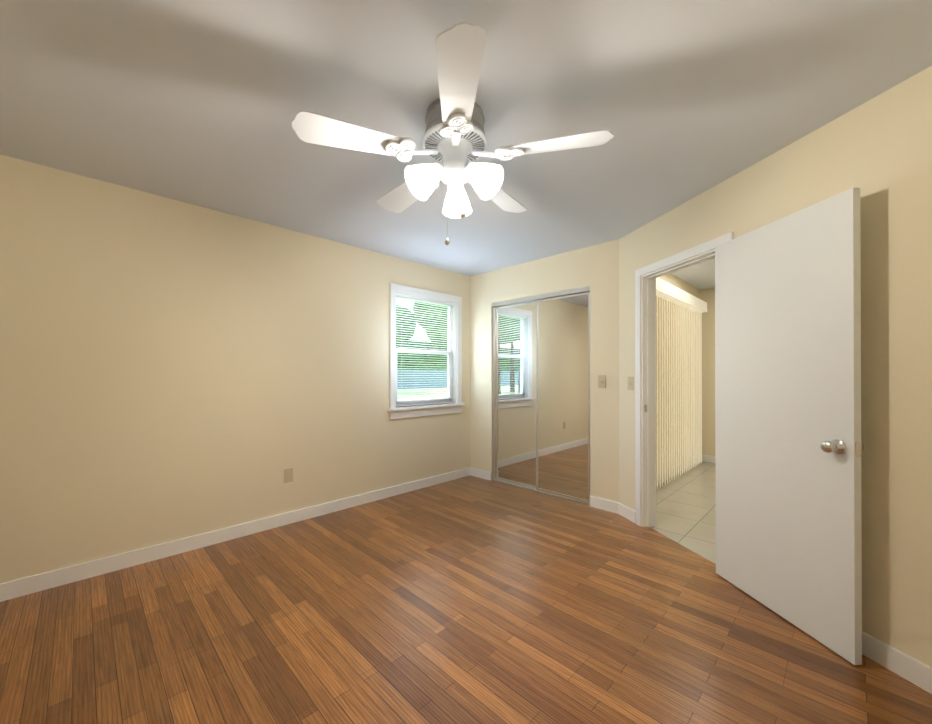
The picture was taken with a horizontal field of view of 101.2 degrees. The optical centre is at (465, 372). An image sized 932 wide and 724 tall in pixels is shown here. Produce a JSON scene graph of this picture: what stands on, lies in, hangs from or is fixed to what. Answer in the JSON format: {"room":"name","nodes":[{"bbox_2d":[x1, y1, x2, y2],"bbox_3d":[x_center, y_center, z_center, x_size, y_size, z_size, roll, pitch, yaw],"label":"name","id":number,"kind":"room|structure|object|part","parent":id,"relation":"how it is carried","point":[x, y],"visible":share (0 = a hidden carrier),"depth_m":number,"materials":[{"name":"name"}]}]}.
{"room":"empty bedroom","nodes":[
{"label":"empty bedroom","id":0,"kind":"room"},
{"bbox_2d":[0,154,469,583],"bbox_3d":[-1.436,0.030,3.294,0.120,2.440,4.340,0,0,45],"label":"wall","id":1,"kind":"structure","parent":0,"point":[171,369],"depth_m":2.65,"materials":[{"name":"paint"}]},
{"bbox_2d":[0,467,471,601],"bbox_3d":[-1.390,1.202,3.244,0.013,0.095,4.100,0,0,45],"label":"baseboard","id":2,"kind":"structure","parent":1,"relation":"attached to","point":[51,579],"depth_m":2.69,"materials":[{"name":"white wood"}]},
{"bbox_2d":[284,468,292,482],"bbox_3d":[-1.468,0.849,3.168,0.009,0.114,0.070,0,0,45],"label":"electrical outlet","id":3,"kind":"object","parent":1,"relation":"attached to","point":[288,474],"visible":1,"depth_m":3.16,"materials":[{"name":"beige plastic"}]},
{"bbox_2d":[387,283,464,418],"bbox_3d":[-0.444,-0.218,4.261,0.160,1.378,1.060,0,0,45],"label":"window","id":4,"kind":"structure","parent":1,"relation":"in","point":[454,388],"depth_m":4.29,"materials":[{"name":"white"}]},
{"bbox_3d":[-0.486,-0.236,4.303,0.004,1.118,0.786,0,0,45],"label":"glass","id":5,"kind":"part","parent":4,"relation":"part of","materials":[{"name":"clear glass"}]},
{"bbox_3d":[-0.480,-0.236,4.297,0.057,1.188,0.856,0,0,45],"label":"frame","id":6,"kind":"part","parent":4,"relation":"part of","materials":[{"name":"white wood"}]},
{"bbox_2d":[396,293,454,406],"bbox_3d":[-0.442,-0.238,4.259,0.047,1.180,0.848,0,0,45],"label":"window blinds","id":7,"kind":"object","parent":4,"relation":"attached to","point":[410,297],"visible":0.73,"depth_m":4.25,"materials":[{"name":"white plastic"}]},
{"bbox_2d":[0,475,931,723],"bbox_3d":[-0.141,1.270,2.005,3.770,0.050,4.340,0,0,45],"label":"floor","id":8,"kind":"structure","parent":0,"point":[469,599],"depth_m":1.81,"materials":[{"name":"laminate"}]},
{"bbox_2d":[0,0,931,289],"bbox_3d":[0.863,-1.241,3.025,3.770,0.100,7.190,0,0,45],"label":"ceiling","id":9,"kind":"structure","parent":0,"point":[200,102],"depth_m":1.66,"materials":[{"name":"paint"}]},
{"bbox_2d":[292,22,613,244],"bbox_3d":[-0.065,-0.894,1.819,1.295,0.603,1.314,0,0,45],"label":"fan","id":10,"kind":"object","parent":9,"relation":"hanging from","point":[454,141],"visible":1,"depth_m":1.65,"materials":[{"name":"white wood"}]},
{"bbox_3d":[-0.051,-0.894,1.776,0.304,0.603,0.304,0,0,45],"label":"motor","id":11,"kind":"part","parent":10,"relation":"part of","materials":[{"name":"white metal"}]},
{"bbox_2d":[470,239,618,502],"bbox_3d":[0.756,0.032,4.092,1.870,2.440,0.120,0,0,45],"label":"wall","id":12,"kind":"structure","parent":0,"point":[595,268],"depth_m":3.60,"materials":[{"name":"paint"}]},
{"bbox_2d":[472,468,491,480],"bbox_3d":[0.180,1.206,4.565,0.320,0.095,0.013,0,0,45],"label":"baseboard","id":13,"kind":"structure","parent":12,"relation":"attached to","point":[478,473],"depth_m":4.54,"materials":[{"name":"white wood"}]},
{"bbox_2d":[492,286,589,504],"bbox_3d":[0.762,0.217,4.058,1.225,2.070,0.082,0,0,45],"label":"track","id":14,"kind":"object","parent":12,"relation":"attached to","point":[541,296],"visible":0.52,"depth_m":4.31,"materials":[{"name":"silver metal"}]},
{"bbox_2d":[495,301,535,488],"bbox_3d":[0.568,0.235,4.280,0.612,2.004,0.018,0,0,45],"label":"mirror","id":15,"kind":"object","parent":14,"relation":"attached to","point":[515,393],"visible":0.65,"depth_m":4.29,"materials":[{"name":"clear glass"}]},
{"bbox_2d":[536,292,589,502],"bbox_3d":[0.964,0.234,3.845,0.612,2.004,0.018,0,0,45],"label":"mirror","id":16,"kind":"object","parent":14,"relation":"attached to","point":[563,396],"visible":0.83,"depth_m":3.83,"materials":[{"name":"clear glass"}]},
{"bbox_2d":[598,375,605,387],"bbox_3d":[1.244,0.080,3.512,0.070,0.114,0.016,0,0,45],"label":"light switch","id":17,"kind":"object","parent":12,"relation":"attached to","point":[601,381],"visible":1,"depth_m":3.51,"materials":[{"name":"beige plastic"}]},
{"bbox_2d":[656,273,699,486],"bbox_3d":[2.373,0.034,4.580,0.120,2.440,2.850,0,0,45],"label":"wall","id":18,"kind":"structure","parent":0,"point":[670,278],"depth_m":4.60,"materials":[{"name":"paint"}]},
{"bbox_2d":[656,277,706,488],"bbox_3d":[2.418,0.126,4.457,0.115,2.205,2.540,0,0,45],"label":"window blinds","id":19,"kind":"object","parent":18,"relation":"attached to","point":[673,294],"visible":0.73,"depth_m":4.63,"materials":[{"name":"beige"}]},
{"bbox_2d":[650,461,715,563],"bbox_3d":[2.565,1.287,3.455,1.970,0.066,4.170,0,0,45],"label":"floor","id":20,"kind":"structure","parent":0,"point":[686,509],"depth_m":3.51,"materials":[{"name":"beige tile"}]},
{"bbox_2d":[700,288,715,455],"bbox_3d":[4.002,0.035,4.887,1.700,2.440,0.120,0,0,45],"label":"wall","id":21,"kind":"structure","parent":0,"point":[708,378],"depth_m":5.39,"materials":[{"name":"paint"}]},
{"bbox_2d":[700,454,715,462],"bbox_3d":[3.944,1.207,4.846,1.730,0.095,0.013,0,0,45],"label":"baseboard","id":22,"kind":"structure","parent":21,"relation":"attached to","point":[705,458],"depth_m":5.37,"materials":[{"name":"white wood"}]},
{"bbox_2d":[619,66,931,667],"bbox_3d":[1.658,0.027,2.416,0.120,2.440,2.061,0,0,-13],"label":"wall","id":23,"kind":"structure","parent":0,"point":[877,150],"depth_m":1.64,"materials":[{"name":"paint"}]},
{"bbox_2d":[616,502,627,513],"bbox_3d":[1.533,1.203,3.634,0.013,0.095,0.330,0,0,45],"label":"baseboard","id":24,"kind":"structure","parent":23,"relation":"attached to","point":[619,506],"depth_m":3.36,"materials":[{"name":"white wood"}]},
{"bbox_2d":[628,377,633,389],"bbox_3d":[1.397,0.089,3.248,0.063,0.114,0.042,0,0,45],"label":"light switch","id":25,"kind":"object","parent":23,"relation":"attached to","point":[630,383],"visible":1,"depth_m":3.24,"materials":[{"name":"beige plastic"}]},
{"bbox_2d":[635,232,733,526],"bbox_3d":[1.577,0.199,2.756,0.152,2.097,0.884,0,0,-13],"label":"door frame","id":26,"kind":"structure","parent":23,"relation":"attached to","point":[645,368],"depth_m":3.11,"materials":[{"name":"white wood"}]},
{"bbox_2d":[715,188,863,664],"bbox_3d":[1.608,0.226,1.989,0.630,2.022,0.528,0,0,45],"label":"door","id":27,"kind":"structure","parent":23,"relation":"in","point":[789,446],"depth_m":1.87,"materials":[{"name":"white wood"}]},
{"bbox_2d":[862,631,927,691],"bbox_3d":[1.707,1.197,1.890,0.704,0.095,0.460,0,0,45],"label":"baseboard","id":28,"kind":"structure","parent":23,"relation":"attached to","point":[906,667],"depth_m":1.58,"materials":[{"name":"white wood"}]},
{"bbox_2d":[928,666,931,693],"bbox_3d":[0.750,1.192,0.405,0.013,0.095,3.020,0,0,45],"label":"baseboard","id":29,"kind":"structure","parent":23,"relation":"attached to","point":[929,668],"depth_m":1.49,"materials":[{"name":"white wood"}]},
{"label":"outside","id":30,"kind":"structure","parent":0,"visible":0},
{"bbox_2d":[396,301,446,399],"bbox_3d":[-20.663,-4.218,26.527,59.879,11.795,100.000,0,0,45],"label":"garden","id":31,"kind":"object","parent":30,"point":[437,394],"depth_m":40.07,"materials":[{"name":"green plant"}]}
]}

